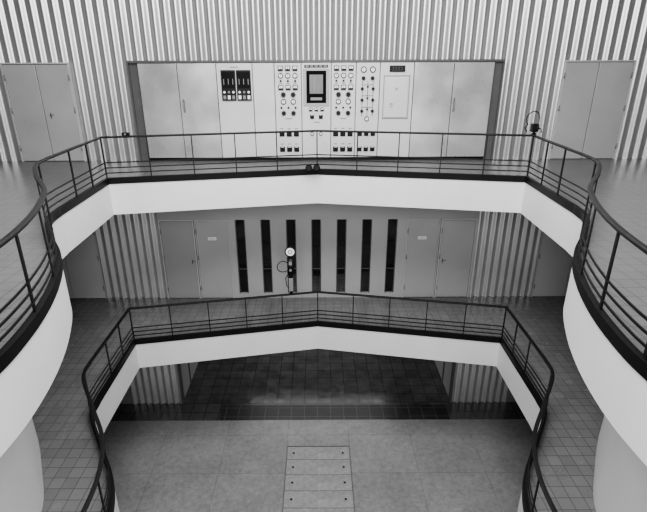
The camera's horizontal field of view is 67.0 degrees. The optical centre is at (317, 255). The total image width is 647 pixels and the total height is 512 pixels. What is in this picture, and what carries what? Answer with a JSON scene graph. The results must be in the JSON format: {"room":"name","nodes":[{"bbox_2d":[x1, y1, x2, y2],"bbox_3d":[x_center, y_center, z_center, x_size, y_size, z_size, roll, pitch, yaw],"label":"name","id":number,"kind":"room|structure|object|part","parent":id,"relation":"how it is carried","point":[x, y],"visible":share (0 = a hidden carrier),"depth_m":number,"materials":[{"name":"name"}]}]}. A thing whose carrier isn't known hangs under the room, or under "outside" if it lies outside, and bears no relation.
{"room":"power plant hall","nodes":[
{"label":"power plant hall","id":0,"kind":"room"},
{"bbox_2d":[0,418,43,511],"bbox_3d":[-5.556,2.513,5.493,3.716,2.990,8.570,-5,22,-11],"label":"wall","id":1,"kind":"structure","parent":0,"point":[21,477],"depth_m":6.32,"materials":[{"name":"white paint"}]},
{"bbox_2d":[32,296,603,511],"bbox_3d":[0.015,3.473,7.901,19.000,0.640,12.450,0,22,0],"label":"balcony","id":2,"kind":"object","parent":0,"point":[567,446],"depth_m":11.07,"materials":[{"name":"grey paint"}]},
{"bbox_2d":[81,291,557,511],"bbox_3d":[0.014,3.165,6.651,10.470,0.908,10.379,0,22,0],"label":"railing","id":3,"kind":"object","parent":2,"relation":"on","point":[93,406],"visible":1,"depth_m":10.55,"materials":[{"name":"black metal"}]},
{"bbox_3d":[-2.835,3.218,6.443,0.018,0.768,0.036,-4,22,-10],"label":"post","id":4,"kind":"part","parent":3,"relation":"part of","materials":[{"name":"black metal"}]},
{"bbox_3d":[-4.052,1.994,9.487,0.018,0.768,0.036,0,22,-1],"label":"post","id":5,"kind":"part","parent":3,"relation":"part of","materials":[{"name":"black metal"}]},
{"bbox_3d":[-4.060,1.748,10.096,0.018,0.768,0.036,0,22,-1],"label":"post","id":6,"kind":"part","parent":3,"relation":"part of","materials":[{"name":"black metal"}]},
{"bbox_3d":[-4.068,1.502,10.705,0.018,0.768,0.036,0,22,-1],"label":"post","id":7,"kind":"part","parent":3,"relation":"part of","materials":[{"name":"black metal"}]},
{"bbox_3d":[-3.253,1.440,10.849,0.020,0.768,0.018,-4,22,-10],"label":"post","id":8,"kind":"part","parent":3,"relation":"part of","materials":[{"name":"black metal"}]},
{"bbox_2d":[277,247,295,293],"bbox_3d":[-0.694,0.329,10.917,0.429,1.159,0.170,0,22,0],"label":"lamp","id":9,"kind":"object","parent":3,"relation":"on","point":[289,251],"visible":1,"depth_m":10.83,"materials":[{"name":"black metal"}]},
{"bbox_3d":[3.265,1.411,10.849,0.020,0.768,0.018,4,22,10],"label":"post","id":10,"kind":"part","parent":3,"relation":"part of","materials":[{"name":"black metal"}]},
{"bbox_3d":[4.081,1.466,10.705,0.018,0.768,0.036,0,22,1],"label":"post","id":11,"kind":"part","parent":3,"relation":"part of","materials":[{"name":"black metal"}]},
{"bbox_3d":[4.075,1.712,10.096,0.018,0.768,0.036,0,22,1],"label":"post","id":12,"kind":"part","parent":3,"relation":"part of","materials":[{"name":"black metal"}]},
{"bbox_3d":[4.069,1.958,9.487,0.018,0.768,0.036,0,22,1],"label":"post","id":13,"kind":"part","parent":3,"relation":"part of","materials":[{"name":"black metal"}]},
{"bbox_3d":[2.863,3.193,6.443,0.018,0.768,0.036,4,22,10],"label":"post","id":14,"kind":"part","parent":3,"relation":"part of","materials":[{"name":"black metal"}]},
{"bbox_2d":[120,360,515,403],"bbox_3d":[0.009,1.972,16.207,19.000,2.800,5.424,0,22,0],"label":"wall","id":15,"kind":"structure","parent":0,"point":[477,383],"depth_m":14.06,"materials":[{"name":"metal"}]},
{"bbox_2d":[177,361,455,403],"bbox_3d":[-0.033,2.800,14.160,7.810,2.800,1.040,0,22,0],"label":"trim","id":16,"kind":"structure","parent":15,"relation":"attached to","point":[453,363],"depth_m":14.03,"materials":[{"name":"grey metal"}]},
{"bbox_2d":[104,349,532,511],"bbox_3d":[0.025,5.812,10.707,19.000,0.200,18.500,0,22,0],"label":"floor","id":17,"kind":"structure","parent":0,"point":[165,457],"depth_m":12.80,"materials":[{"name":"concrete"}]},
{"bbox_2d":[282,446,354,511],"bbox_3d":[0.024,5.380,11.495,1.600,0.011,2.485,0,22,0],"label":"trim","id":18,"kind":"structure","parent":17,"relation":"on","point":[287,446],"depth_m":12.22,"materials":[{"name":"grey metal"}]},
{"bbox_2d":[283,491,353,507],"bbox_3d":[0.024,5.529,11.116,1.570,0.020,0.454,0,22,0],"label":"floor hatch","id":19,"kind":"object","parent":18,"relation":"on","point":[292,499],"visible":1,"depth_m":11.11,"materials":[{"name":"concrete"}]},
{"bbox_2d":[285,475,351,490],"bbox_3d":[0.023,5.353,11.551,1.570,0.020,0.454,0,22,0],"label":"floor hatch","id":20,"kind":"object","parent":18,"relation":"on","point":[292,482],"visible":1,"depth_m":11.53,"materials":[{"name":"concrete"}]},
{"bbox_2d":[286,460,350,474],"bbox_3d":[0.023,5.175,11.992,1.570,0.020,0.464,0,22,0],"label":"floor hatch","id":21,"kind":"object","parent":18,"relation":"on","point":[294,467],"visible":1,"depth_m":11.98,"materials":[{"name":"concrete"}]},
{"bbox_2d":[287,447,349,459],"bbox_3d":[0.022,5.002,12.418,1.570,0.020,0.424,0,22,0],"label":"floor hatch","id":22,"kind":"object","parent":18,"relation":"on","point":[294,453],"visible":1,"depth_m":12.40,"materials":[{"name":"concrete"}]},
{"bbox_2d":[283,508,353,511],"bbox_3d":[0.025,5.705,10.680,1.570,0.020,0.454,0,22,0],"label":"floor hatch","id":23,"kind":"object","parent":18,"relation":"on","point":[284,509],"visible":1,"depth_m":10.85,"materials":[{"name":"concrete"}]},
{"bbox_2d":[219,404,450,419],"bbox_3d":[0.494,4.422,13.867,6.450,0.006,0.600,0,22,0],"label":"inlay","id":24,"kind":"object","parent":17,"relation":"on","point":[430,411],"visible":1,"depth_m":13.86,"materials":[{"name":"tile"}]},
{"bbox_2d":[0,0,646,297],"bbox_3d":[-0.014,-3.265,11.499,19.000,9.160,0.630,0,22,0],"label":"wall","id":25,"kind":"structure","parent":0,"point":[534,38],"depth_m":10.76,"materials":[{"name":"metal"}]},
{"bbox_2d":[0,62,87,161],"bbox_3d":[-6.224,-3.254,11.178,1.500,2.170,0.134,0,22,0],"label":"door","id":26,"kind":"structure","parent":25,"relation":"in","point":[42,100],"depth_m":11.12,"materials":[{"name":"grey paint"}]},
{"bbox_2d":[62,231,107,298],"bbox_3d":[-6.450,0.111,12.541,1.780,2.170,0.126,0,22,0],"label":"door","id":27,"kind":"structure","parent":25,"relation":"in","point":[82,266],"depth_m":12.62,"materials":[{"name":"paint"}]},
{"bbox_2d":[158,220,201,298],"bbox_3d":[-3.515,0.100,12.538,0.870,2.170,0.134,0,22,0],"label":"door","id":28,"kind":"structure","parent":25,"relation":"in","point":[177,237],"depth_m":12.49,"materials":[{"name":"grey paint"}]},
{"bbox_2d":[194,220,233,297],"bbox_3d":[-2.630,0.098,12.543,0.860,2.162,0.126,0,22,0],"label":"door","id":29,"kind":"structure","parent":25,"relation":"in","point":[213,246],"depth_m":12.49,"materials":[{"name":"grey metal"}]},
{"bbox_2d":[235,220,248,292],"bbox_3d":[-1.930,0.021,12.554,0.240,2.026,0.070,0,22,0],"label":"window","id":30,"kind":"structure","parent":25,"relation":"in","point":[239,224],"depth_m":12.55,"materials":[{"name":"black glass"}]},
{"bbox_2d":[260,220,272,292],"bbox_3d":[-1.295,0.019,12.554,0.240,2.026,0.070,0,22,0],"label":"window","id":31,"kind":"structure","parent":25,"relation":"in","point":[265,224],"depth_m":12.55,"materials":[{"name":"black glass"}]},
{"bbox_2d":[286,220,296,292],"bbox_3d":[-0.660,0.016,12.554,0.240,2.026,0.070,0,22,0],"label":"window","id":32,"kind":"structure","parent":25,"relation":"in","point":[290,224],"depth_m":12.40,"materials":[{"name":"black glass"}]},
{"bbox_2d":[126,59,504,160],"bbox_3d":[-0.035,-3.373,11.364,8.280,2.200,0.600,0,22,0],"label":"trim","id":33,"kind":"structure","parent":25,"relation":"attached to","point":[132,68],"depth_m":10.94,"materials":[{"name":"grey metal"}]},
{"bbox_2d":[311,220,320,290],"bbox_3d":[-0.030,0.013,12.554,0.240,2.026,0.070,0,22,0],"label":"window","id":34,"kind":"structure","parent":25,"relation":"in","point":[315,224],"depth_m":12.54,"materials":[{"name":"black glass"}]},
{"bbox_2d":[336,219,346,291],"bbox_3d":[0.605,0.011,12.554,0.240,2.026,0.070,0,22,0],"label":"window","id":35,"kind":"structure","parent":25,"relation":"in","point":[341,223],"depth_m":12.55,"materials":[{"name":"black glass"}]},
{"bbox_2d":[360,219,371,291],"bbox_3d":[1.240,0.008,12.554,0.240,2.026,0.070,0,22,0],"label":"window","id":36,"kind":"structure","parent":25,"relation":"in","point":[366,223],"depth_m":12.54,"materials":[{"name":"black glass"}]},
{"bbox_2d":[384,219,397,291],"bbox_3d":[1.875,0.005,12.554,0.240,2.026,0.070,0,22,0],"label":"window","id":37,"kind":"structure","parent":25,"relation":"in","point":[392,223],"depth_m":12.54,"materials":[{"name":"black glass"}]},
{"bbox_2d":[402,219,440,296],"bbox_3d":[2.650,0.075,12.543,0.820,2.162,0.126,0,22,0],"label":"door","id":38,"kind":"structure","parent":25,"relation":"in","point":[422,239],"depth_m":12.49,"materials":[{"name":"grey metal"}]},
{"bbox_2d":[434,218,477,296],"bbox_3d":[3.525,0.069,12.538,0.890,2.170,0.134,0,22,0],"label":"door","id":39,"kind":"structure","parent":25,"relation":"in","point":[457,237],"depth_m":12.49,"materials":[{"name":"grey metal"}]},
{"bbox_2d":[530,231,572,296],"bbox_3d":[6.510,0.055,12.541,1.760,2.170,0.126,0,22,0],"label":"door","id":40,"kind":"structure","parent":25,"relation":"in","point":[553,267],"depth_m":12.62,"materials":[{"name":"paint"}]},
{"bbox_2d":[548,60,635,158],"bbox_3d":[6.226,-3.310,11.181,1.560,2.170,0.126,0,22,0],"label":"door","id":41,"kind":"structure","parent":25,"relation":"in","point":[593,95],"depth_m":11.11,"materials":[{"name":"grey paint"}]},
{"bbox_2d":[0,158,646,465],"bbox_3d":[0.001,0.201,6.310,19.000,0.640,12.950,0,22,0],"label":"balcony","id":42,"kind":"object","parent":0,"point":[619,391],"depth_m":8.33,"materials":[{"name":"grey paint"}]},
{"bbox_2d":[137,63,186,160],"bbox_3d":[-3.525,-3.338,11.383,0.852,2.150,0.600,0,22,0],"label":"tall cabinet","id":43,"kind":"object","parent":42,"relation":"on","point":[159,86],"visible":0.8,"depth_m":11.07,"materials":[{"name":"grey metal"}]},
{"bbox_2d":[176,63,222,160],"bbox_3d":[-2.663,-3.333,11.362,0.856,2.150,0.645,0,22,0],"label":"tall cabinet","id":44,"kind":"object","parent":42,"relation":"on","point":[198,87],"visible":0.99,"depth_m":11.07,"materials":[{"name":"grey metal"}]},
{"bbox_2d":[216,62,256,160],"bbox_3d":[-1.833,-3.338,11.364,0.788,2.150,0.640,0,22,0],"label":"tall cabinet","id":45,"kind":"object","parent":42,"relation":"on","point":[234,80],"visible":0.99,"depth_m":11.07,"materials":[{"name":"grey metal"}]},
{"bbox_2d":[252,62,276,159],"bbox_3d":[-1.193,-3.348,11.383,0.475,2.150,0.600,0,22,0],"label":"tall cabinet","id":46,"kind":"object","parent":42,"relation":"on","point":[263,72],"visible":0.9,"depth_m":11.06,"materials":[{"name":"grey metal"}]},
{"bbox_2d":[274,62,302,159],"bbox_3d":[-0.654,-3.340,11.357,0.587,2.150,0.655,0,22,0],"label":"tall cabinet","id":47,"kind":"object","parent":42,"relation":"on","point":[288,81],"visible":0.97,"depth_m":11.06,"materials":[{"name":"grey metal"}]},
{"bbox_2d":[301,62,330,158],"bbox_3d":[-0.026,-3.345,11.362,0.654,2.150,0.645,0,22,0],"label":"tall cabinet","id":48,"kind":"object","parent":42,"relation":"on","point":[315,76],"visible":1,"depth_m":11.06,"materials":[{"name":"grey metal"}]},
{"bbox_2d":[0,130,646,380],"bbox_3d":[-0.001,-0.107,5.060,9.073,0.908,10.879,0,22,0],"label":"railing","id":49,"kind":"object","parent":42,"relation":"on","point":[633,356],"visible":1,"depth_m":6.83,"materials":[{"name":"black metal"}]},
{"bbox_3d":[-2.581,0.157,4.326,0.018,0.768,0.036,-5,22,-11],"label":"post","id":50,"kind":"part","parent":49,"relation":"part of","materials":[{"name":"black metal"}]},
{"bbox_3d":[-3.601,-0.674,6.395,0.018,0.768,0.036,-13,25,-28],"label":"post","id":51,"kind":"part","parent":49,"relation":"part of","materials":[{"name":"black metal"}]},
{"bbox_3d":[-3.966,-0.953,7.089,0.018,0.768,0.036,-5,22,-11],"label":"post","id":52,"kind":"part","parent":49,"relation":"part of","materials":[{"name":"black metal"}]},
{"bbox_3d":[-2.803,-0.136,5.054,0.018,0.768,0.036,-8,23,-19],"label":"post","id":53,"kind":"part","parent":49,"relation":"part of","materials":[{"name":"black metal"}]},
{"bbox_3d":[-3.127,-0.405,5.725,0.018,0.768,0.036,-13,25,-29],"label":"post","id":54,"kind":"part","parent":49,"relation":"part of","materials":[{"name":"black metal"}]},
{"bbox_3d":[-4.037,-1.347,8.065,0.018,0.768,0.036,-1,22,-2],"label":"post","id":55,"kind":"part","parent":49,"relation":"part of","materials":[{"name":"black metal"}]},
{"bbox_3d":[-4.060,-1.605,8.705,0.018,0.768,0.036,-1,22,-2],"label":"post","id":56,"kind":"part","parent":49,"relation":"part of","materials":[{"name":"black metal"}]},
{"bbox_3d":[-4.083,-1.864,9.345,0.018,0.768,0.036,-1,22,-2],"label":"post","id":57,"kind":"part","parent":49,"relation":"part of","materials":[{"name":"black metal"}]},
{"bbox_2d":[121,132,129,135],"bbox_3d":[-3.630,-2.306,9.245,0.140,0.060,0.080,0,22,0],"label":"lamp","id":58,"kind":"object","parent":49,"relation":"attached to","point":[122,133],"visible":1,"depth_m":9.23,"materials":[{"name":"black paint"}]},
{"bbox_3d":[-3.268,-1.926,9.489,0.020,0.768,0.018,-4,22,-10],"label":"post","id":59,"kind":"part","parent":49,"relation":"part of","materials":[{"name":"black metal"}]},
{"bbox_3d":[-2.454,-1.987,9.633,0.020,0.768,0.018,-4,22,-10],"label":"post","id":60,"kind":"part","parent":49,"relation":"part of","materials":[{"name":"black metal"}]},
{"bbox_3d":[-1.639,-2.049,9.776,0.020,0.768,0.018,-4,22,-10],"label":"post","id":61,"kind":"part","parent":49,"relation":"part of","materials":[{"name":"black metal"}]},
{"bbox_3d":[-0.824,-2.110,9.920,0.020,0.768,0.018,-4,22,-10],"label":"post","id":62,"kind":"part","parent":49,"relation":"part of","materials":[{"name":"black metal"}]},
{"bbox_2d":[305,164,311,171],"bbox_3d":[-0.178,-1.807,10.052,0.142,0.161,0.134,0,22,0],"label":"lamp","id":63,"kind":"object","parent":49,"relation":"attached to","point":[308,167],"visible":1,"depth_m":9.99,"materials":[{"name":"black paint"}]},
{"bbox_2d":[313,164,319,171],"bbox_3d":[-0.018,-1.819,10.081,0.142,0.161,0.134,0,22,0],"label":"lamp","id":64,"kind":"object","parent":49,"relation":"attached to","point":[316,167],"visible":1,"depth_m":10.02,"materials":[{"name":"black paint"}]},
{"bbox_3d":[-0.009,-2.172,10.064,0.020,0.768,0.018,-4,22,-10],"label":"post","id":65,"kind":"part","parent":49,"relation":"part of","materials":[{"name":"black metal"}]},
{"bbox_3d":[0.000,-0.067,5.076,9.045,0.020,10.840,0,22,0],"label":"rail","id":66,"kind":"part","parent":49,"relation":"part of","materials":[{"name":"black metal"}]},
{"bbox_3d":[-0.002,-0.512,4.898,9.061,0.036,10.871,0,22,0],"label":"handrail","id":67,"kind":"part","parent":49,"relation":"part of","materials":[{"name":"black metal"}]},
{"bbox_3d":[0.806,-2.118,9.920,0.020,0.768,0.018,4,22,10],"label":"post","id":68,"kind":"part","parent":49,"relation":"part of","materials":[{"name":"black metal"}]},
{"bbox_3d":[1.621,-2.063,9.776,0.020,0.768,0.018,4,22,10],"label":"post","id":69,"kind":"part","parent":49,"relation":"part of","materials":[{"name":"black metal"}]},
{"bbox_3d":[2.436,-2.009,9.633,0.020,0.768,0.018,4,22,10],"label":"post","id":70,"kind":"part","parent":49,"relation":"part of","materials":[{"name":"black metal"}]},
{"bbox_3d":[3.251,-1.954,9.489,0.020,0.768,0.018,4,22,10],"label":"post","id":71,"kind":"part","parent":49,"relation":"part of","materials":[{"name":"black metal"}]},
{"bbox_3d":[4.066,-1.900,9.345,0.018,0.768,0.036,0,22,2],"label":"post","id":72,"kind":"part","parent":49,"relation":"part of","materials":[{"name":"black metal"}]},
{"bbox_2d":[524,111,541,134],"bbox_3d":[4.044,-2.477,9.096,0.338,0.428,0.140,0,22,0],"label":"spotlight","id":73,"kind":"object","parent":49,"relation":"attached to","point":[534,127],"visible":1,"depth_m":9.11,"materials":[{"name":"black paint"}]},
{"bbox_3d":[4.046,-1.641,8.705,0.018,0.768,0.036,0,22,2],"label":"post","id":74,"kind":"part","parent":49,"relation":"part of","materials":[{"name":"black metal"}]},
{"bbox_3d":[4.025,-1.382,8.065,0.018,0.768,0.036,0,22,2],"label":"post","id":75,"kind":"part","parent":49,"relation":"part of","materials":[{"name":"black metal"}]},
{"bbox_3d":[3.123,-0.433,5.725,0.018,0.768,0.036,13,25,29],"label":"post","id":76,"kind":"part","parent":49,"relation":"part of","materials":[{"name":"black metal"}]},
{"bbox_3d":[2.802,-0.160,5.054,0.018,0.768,0.036,8,23,19],"label":"post","id":77,"kind":"part","parent":49,"relation":"part of","materials":[{"name":"black metal"}]},
{"bbox_3d":[3.957,-0.987,7.089,0.018,0.768,0.036,4,22,11],"label":"post","id":78,"kind":"part","parent":49,"relation":"part of","materials":[{"name":"black metal"}]},
{"bbox_3d":[3.595,-0.706,6.395,0.018,0.768,0.036,12,25,28],"label":"post","id":79,"kind":"part","parent":49,"relation":"part of","materials":[{"name":"black metal"}]},
{"bbox_3d":[2.582,0.135,4.326,0.018,0.768,0.036,4,22,11],"label":"post","id":80,"kind":"part","parent":49,"relation":"part of","materials":[{"name":"black metal"}]},
{"bbox_3d":[2.494,0.433,3.588,0.018,0.768,0.036,0,22,0],"label":"post","id":81,"kind":"part","parent":49,"relation":"part of","materials":[{"name":"black metal"}]},
{"bbox_2d":[330,62,355,159],"bbox_3d":[0.581,-3.345,11.357,0.543,2.150,0.655,0,22,0],"label":"tall cabinet","id":82,"kind":"object","parent":42,"relation":"on","point":[343,74],"visible":0.94,"depth_m":11.06,"materials":[{"name":"grey metal"}]},
{"bbox_2d":[333,146,337,151],"bbox_3d":[0.420,-2.488,11.385,0.117,0.117,0.045,0,22,0],"label":"switch","id":83,"kind":"object","parent":82,"relation":"attached to","point":[335,148],"depth_m":11.38,"materials":[{"name":"black paint"}]},
{"bbox_2d":[340,146,344,151],"bbox_3d":[0.585,-2.489,11.385,0.117,0.117,0.045,0,22,0],"label":"switch","id":84,"kind":"object","parent":82,"relation":"attached to","point":[342,148],"depth_m":11.38,"materials":[{"name":"black paint"}]},
{"bbox_2d":[347,146,351,151],"bbox_3d":[0.750,-2.489,11.385,0.117,0.117,0.045,0,22,0],"label":"switch","id":85,"kind":"object","parent":82,"relation":"attached to","point":[349,148],"depth_m":11.38,"materials":[{"name":"black paint"}]},
{"bbox_2d":[354,62,379,159],"bbox_3d":[1.121,-3.348,11.357,0.521,2.150,0.655,0,22,0],"label":"tall cabinet","id":86,"kind":"object","parent":42,"relation":"on","point":[367,73],"visible":0.91,"depth_m":11.06,"materials":[{"name":"grey metal"}]},
{"bbox_2d":[376,62,413,159],"bbox_3d":[1.760,-3.355,11.369,0.742,2.150,0.630,0,22,0],"label":"tall cabinet","id":87,"kind":"object","parent":42,"relation":"on","point":[396,78],"visible":0.95,"depth_m":11.05,"materials":[{"name":"grey metal"}]},
{"bbox_3d":[1.760,-3.559,10.973,0.580,0.925,0.012,0,22,0],"label":"hatch frame","id":88,"kind":"part","parent":87,"relation":"part of","materials":[{"name":"grey plastic"}]},
{"bbox_3d":[1.760,-3.556,10.971,0.520,0.860,0.018,0,22,0],"label":"hatch door","id":89,"kind":"part","parent":87,"relation":"part of","materials":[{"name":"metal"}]},
{"bbox_2d":[408,62,454,159],"bbox_3d":[2.575,-3.365,11.383,0.872,2.150,0.600,0,22,0],"label":"tall cabinet","id":90,"kind":"object","parent":42,"relation":"on","point":[432,81],"visible":0.93,"depth_m":11.07,"materials":[{"name":"grey metal"}]},
{"bbox_2d":[445,61,494,159],"bbox_3d":[3.457,-3.360,11.362,0.876,2.150,0.645,0,22,0],"label":"tall cabinet","id":91,"kind":"object","parent":42,"relation":"on","point":[472,81],"visible":0.98,"depth_m":11.07,"materials":[{"name":"grey metal"}]},
{"bbox_2d":[593,415,646,511],"bbox_3d":[5.578,2.464,5.493,3.716,2.990,8.570,4,22,11],"label":"wall","id":92,"kind":"structure","parent":0,"point":[620,476],"depth_m":6.21,"materials":[{"name":"white paint"}]}
]}

